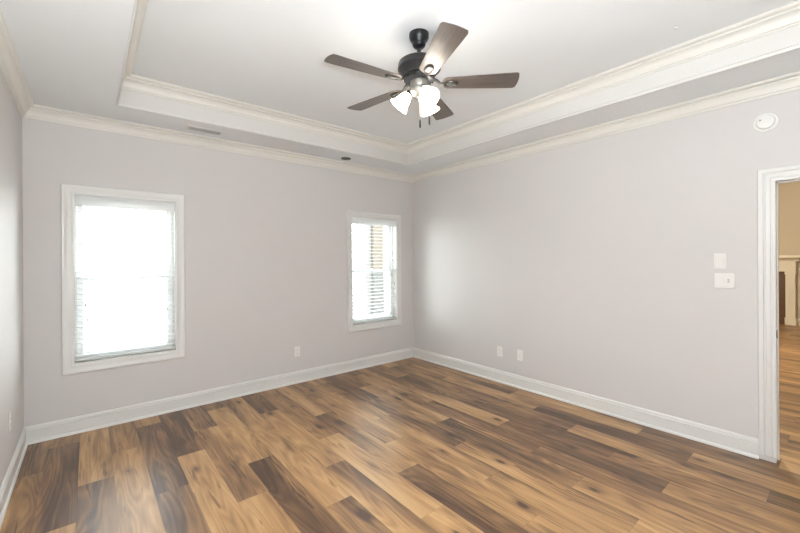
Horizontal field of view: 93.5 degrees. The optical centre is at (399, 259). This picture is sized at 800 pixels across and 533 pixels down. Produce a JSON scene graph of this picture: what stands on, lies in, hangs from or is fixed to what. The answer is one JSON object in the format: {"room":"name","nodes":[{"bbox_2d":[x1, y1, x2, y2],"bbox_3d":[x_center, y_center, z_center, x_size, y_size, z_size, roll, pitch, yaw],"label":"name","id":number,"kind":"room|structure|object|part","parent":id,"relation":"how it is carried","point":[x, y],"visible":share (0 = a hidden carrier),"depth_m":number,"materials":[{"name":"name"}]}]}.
{"room":"empty bedroom","nodes":[
{"label":"empty bedroom","id":0,"kind":"room"},
{"bbox_2d":[0,70,23,487],"bbox_3d":[-1.540,0.109,1.129,0.120,2.760,5.185,0,0,-40],"label":"wall","id":1,"kind":"structure","parent":0,"point":[11,177],"depth_m":2.54,"materials":[{"name":"white paint"}]},
{"bbox_2d":[8,411,10,432],"bbox_3d":[-2.566,1.069,2.476,0.009,0.120,0.074,0,0,-40],"label":"wall outlet","id":2,"kind":"object","parent":1,"relation":"attached to","point":[9,414],"visible":1,"depth_m":2.45,"materials":[{"name":"white plastic"}]},
{"bbox_2d":[0,427,27,528],"bbox_3d":[-1.461,1.417,1.157,0.025,0.142,4.895,0,0,-40],"label":"baseboard","id":3,"kind":"structure","parent":1,"relation":"attached to","point":[9,481],"depth_m":2.47,"materials":[{"name":"white paint"}]},
{"bbox_2d":[22,117,412,426],"bbox_3d":[-1.430,0.108,4.476,4.319,2.760,0.170,0,0,-40],"label":"wall","id":4,"kind":"structure","parent":0,"point":[266,239],"depth_m":3.99,"materials":[{"name":"white paint"}]},
{"bbox_2d":[61,183,184,375],"bbox_3d":[-2.556,0.171,3.531,0.918,1.621,0.188,0,0,-40],"label":"window","id":5,"kind":"structure","parent":4,"relation":"in","point":[176,244],"depth_m":3.37,"materials":[{"name":"white paint"}]},
{"bbox_3d":[-2.599,-0.172,3.581,0.720,0.741,0.036,0,0,-40],"label":"sash","id":6,"kind":"part","parent":5,"relation":"part of","materials":[{"name":"white glass"}]},
{"bbox_2d":[74,195,174,361],"bbox_3d":[-2.528,0.164,3.498,0.750,1.442,0.068,0,0,-40],"label":"window blind","id":7,"kind":"object","parent":5,"relation":"attached to","point":[81,200],"visible":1,"depth_m":3.47,"materials":[{"name":"white plastic"}]},
{"bbox_3d":[-2.745,-0.041,3.283,0.002,0.852,0.002,0,0,-40],"label":"lift cord","id":8,"kind":"part","parent":7,"relation":"part of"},
{"bbox_3d":[-2.739,0.185,3.331,0.002,1.383,0.056,0,0,-40],"label":"ladder cord","id":9,"kind":"part","parent":7,"relation":"part of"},
{"bbox_3d":[-2.528,0.876,3.502,0.746,0.018,0.050,0,0,-40],"label":"rail","id":10,"kind":"part","parent":7,"relation":"part of","materials":[{"name":"white plastic"}]},
{"bbox_3d":[-2.325,0.182,3.674,0.002,1.383,0.056,0,0,-40],"label":"ladder cord","id":11,"kind":"part","parent":7,"relation":"part of","materials":[{"name":"white fabric"}]},
{"bbox_3d":[-2.276,-0.001,3.671,0.002,0.937,0.002,0,0,-10],"label":"lift cord","id":12,"kind":"part","parent":7,"relation":"part of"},
{"bbox_3d":[-2.570,0.517,3.550,0.720,0.718,0.036,0,0,-40],"label":"sash","id":13,"kind":"part","parent":5,"relation":"part of","materials":[{"name":"glass"}]},
{"bbox_2d":[25,347,412,444],"bbox_3d":[-1.407,1.417,4.363,4.199,0.142,0.025,0,0,-40],"label":"baseboard","id":14,"kind":"structure","parent":4,"relation":"attached to","point":[47,431],"depth_m":3.78,"materials":[{"name":"white paint"}]},
{"bbox_2d":[294,346,299,356],"bbox_3d":[-1.234,1.110,4.518,0.074,0.120,0.009,0,0,-40],"label":"wall outlet","id":15,"kind":"object","parent":4,"relation":"attached to","point":[296,349],"visible":1,"depth_m":4.51,"materials":[{"name":"white plastic"}]},
{"bbox_2d":[347,210,401,332],"bbox_3d":[-0.392,0.160,5.324,0.918,1.619,0.188,0,0,-40],"label":"window","id":16,"kind":"structure","parent":4,"relation":"in","point":[395,231],"depth_m":5.41,"materials":[{"name":"white paint"}]},
{"bbox_3d":[-0.435,-0.183,5.373,0.720,0.739,0.036,0,0,-40],"label":"sash","id":17,"kind":"part","parent":16,"relation":"part of","materials":[{"name":"white glass"}]},
{"bbox_3d":[-0.406,0.504,5.342,0.720,0.718,0.036,0,0,-40],"label":"sash","id":18,"kind":"part","parent":16,"relation":"part of","materials":[{"name":"glass"}]},
{"bbox_2d":[352,217,395,323],"bbox_3d":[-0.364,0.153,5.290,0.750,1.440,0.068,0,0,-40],"label":"window blind","id":19,"kind":"object","parent":16,"relation":"attached to","point":[355,220],"visible":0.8,"depth_m":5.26,"materials":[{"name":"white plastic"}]},
{"bbox_3d":[-0.364,0.864,5.295,0.746,0.018,0.050,0,0,-40],"label":"rail","id":20,"kind":"part","parent":19,"relation":"part of","materials":[{"name":"white plastic"}]},
{"bbox_2d":[0,324,799,532],"bbox_3d":[3.542,1.510,4.744,12.406,0.100,6.100,0,0,-40],"label":"floor","id":21,"kind":"structure","parent":0,"point":[409,445],"depth_m":2.66,"materials":[{"name":"brown wood"}]},
{"bbox_2d":[779,255,799,325],"bbox_3d":[7.916,0.678,8.867,0.299,1.515,2.155,0,0,-40],"label":"fireplace","id":22,"kind":"object","parent":21,"relation":"on","point":[787,263],"visible":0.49,"depth_m":8.20,"materials":[{"name":"beige paint"}]},
{"bbox_2d":[779,255,799,257],"bbox_3d":[7.912,-0.052,8.867,0.298,0.055,2.155,0,0,-40],"label":"shelf","id":23,"kind":"object","parent":22,"relation":"attached to","point":[780,256],"depth_m":8.08,"materials":[{"name":"beige paint"}]},
{"bbox_3d":[7.924,0.013,8.877,0.230,0.075,2.055,0,0,-40],"label":"bed moulding","id":24,"kind":"part","parent":22,"relation":"part of","materials":[{"name":"beige paint"}]},
{"bbox_2d":[0,0,799,173],"bbox_3d":[0.115,-1.411,2.507,4.439,0.300,5.185,0,0,-40],"label":"ceiling","id":25,"kind":"structure","parent":0,"point":[270,54],"depth_m":2.63,"materials":[{"name":"white paint"}]},
{"bbox_2d":[185,125,223,135],"bbox_3d":[-1.899,-1.245,3.656,0.324,0.010,0.144,0,0,-40],"label":"ceiling vent","id":26,"kind":"object","parent":25,"relation":"in","point":[188,127],"visible":1,"depth_m":3.65,"materials":[{"name":"white plastic"}]},
{"bbox_2d":[324,22,518,127],"bbox_3d":[0.097,-1.188,2.511,1.239,0.625,1.245,0,0,-40],"label":"ceiling fan","id":27,"kind":"object","parent":25,"relation":"hanging from","point":[418,70],"visible":1,"depth_m":2.43,"materials":[{"name":"brown wood"}]},
{"bbox_3d":[-0.211,-1.166,2.302,0.498,0.032,0.154,0,0,-32],"label":"blade","id":28,"kind":"part","parent":27,"relation":"part of","materials":[{"name":"brown wood"}]},
{"bbox_3d":[-0.175,-1.166,2.770,0.498,0.032,0.154,0,0,40],"label":"blade","id":29,"kind":"part","parent":27,"relation":"part of","materials":[{"name":"brown wood"}]},
{"bbox_3d":[-0.003,-1.049,2.526,0.128,0.136,0.129,0,0,-40],"label":"lamp shade","id":30,"kind":"part","parent":27,"relation":"part of","materials":[{"name":"white glass"}]},
{"bbox_3d":[0.170,-1.068,2.413,0.051,0.077,0.070,0,0,-40],"label":"bulb","id":31,"kind":"part","parent":27,"relation":"part of","materials":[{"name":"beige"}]},
{"bbox_3d":[0.178,-1.050,2.388,0.131,0.136,0.126,0,0,31],"label":"lamp shade","id":32,"kind":"part","parent":27,"relation":"part of","materials":[{"name":"white glass"}]},
{"bbox_3d":[0.201,-1.050,2.614,0.134,0.135,0.133,0,0,-40],"label":"lamp shade","id":33,"kind":"part","parent":27,"relation":"part of","materials":[{"name":"white glass"}]},
{"bbox_3d":[0.281,-1.169,2.880,0.154,0.032,0.498,0,0,22],"label":"blade","id":34,"kind":"part","parent":27,"relation":"part of","materials":[{"name":"brown wood"}]},
{"bbox_3d":[0.223,-1.168,2.124,0.154,0.032,0.498,0,0,-14],"label":"blade","id":35,"kind":"part","parent":27,"relation":"part of","materials":[{"name":"brown wood"}]},
{"bbox_3d":[0.526,-1.170,2.481,0.498,0.032,0.154,0,0,4],"label":"blade","id":36,"kind":"part","parent":27,"relation":"part of","materials":[{"name":"brown wood"}]},
{"bbox_2d":[116,0,799,164],"bbox_3d":[0.159,-1.329,2.527,3.123,0.148,3.910,0,0,-40],"label":"trim","id":37,"kind":"structure","parent":25,"relation":"attached to","point":[788,39],"depth_m":3.26,"materials":[{"name":"white paint"}]},
{"bbox_2d":[412,89,799,462],"bbox_3d":[1.760,-0.280,3.913,0.120,3.500,5.020,0,0,-40],"label":"wall","id":38,"kind":"structure","parent":0,"point":[593,259],"depth_m":3.50,"materials":[{"name":"white paint"}]},
{"bbox_2d":[0,9,799,182],"bbox_3d":[0.132,-1.211,2.488,4.199,0.100,4.895,0,0,-40],"label":"trim","id":39,"kind":"structure","parent":38,"relation":"attached to","point":[10,67],"depth_m":3.40,"materials":[{"name":"white paint"}]},
{"bbox_2d":[497,346,501,356],"bbox_3d":[1.194,1.106,4.505,0.009,0.120,0.074,0,0,-40],"label":"wall outlet","id":40,"kind":"object","parent":38,"relation":"attached to","point":[499,349],"visible":1,"depth_m":4.50,"materials":[{"name":"white plastic"}]},
{"bbox_2d":[517,350,522,360],"bbox_3d":[1.370,1.099,4.292,0.010,0.120,0.074,0,0,-40],"label":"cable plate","id":41,"kind":"object","parent":38,"relation":"attached to","point":[519,352],"visible":1,"depth_m":4.29,"materials":[{"name":"white plastic"}]},
{"bbox_2d":[413,347,758,458],"bbox_3d":[1.412,1.401,4.232,0.025,0.142,3.822,0,0,-40],"label":"baseboard","id":42,"kind":"structure","parent":38,"relation":"attached to","point":[745,445],"depth_m":3.51,"materials":[{"name":"white paint"}]},
{"bbox_2d":[714,253,726,268],"bbox_3d":[2.493,0.015,2.929,0.010,0.120,0.078,0,0,-40],"label":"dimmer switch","id":43,"kind":"object","parent":38,"relation":"attached to","point":[720,259],"visible":1,"depth_m":2.93,"materials":[{"name":"white plastic"}]},
{"bbox_2d":[715,273,734,288],"bbox_3d":[2.505,0.167,2.906,0.021,0.118,0.120,0,0,-40],"label":"light switch","id":44,"kind":"object","parent":38,"relation":"attached to","point":[722,280],"visible":1,"depth_m":2.90,"materials":[{"name":"white plastic"}]},
{"bbox_2d":[753,112,778,131],"bbox_3d":[2.642,-0.992,2.720,0.038,0.138,0.138,0,0,-40],"label":"smoke detector","id":45,"kind":"object","parent":38,"relation":"attached to","point":[765,122],"visible":1,"depth_m":2.71,"materials":[{"name":"white plastic"}]},
{"bbox_2d":[757,164,799,459],"bbox_3d":[3.001,0.401,2.420,0.164,2.112,1.003,0,0,-40],"label":"door frame","id":46,"kind":"structure","parent":38,"relation":"in","point":[768,180],"depth_m":2.72,"materials":[{"name":"white paint"}]},
{"bbox_2d":[778,181,799,317],"bbox_3d":[8.316,-0.317,8.707,0.120,3.500,6.000,0,0,-40],"label":"wall","id":47,"kind":"structure","parent":0,"point":[788,193],"depth_m":8.28,"materials":[{"name":"beige paint"}]},
{"label":"outside","id":48,"kind":"structure","parent":0,"visible":0},
{"bbox_2d":[84,276,388,350],"bbox_3d":[-11.084,1.867,19.666,36.000,0.050,35.555,0,0,-40],"label":"ground","id":49,"kind":"structure","parent":48,"point":[355,280],"depth_m":13.42,"materials":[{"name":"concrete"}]}
]}

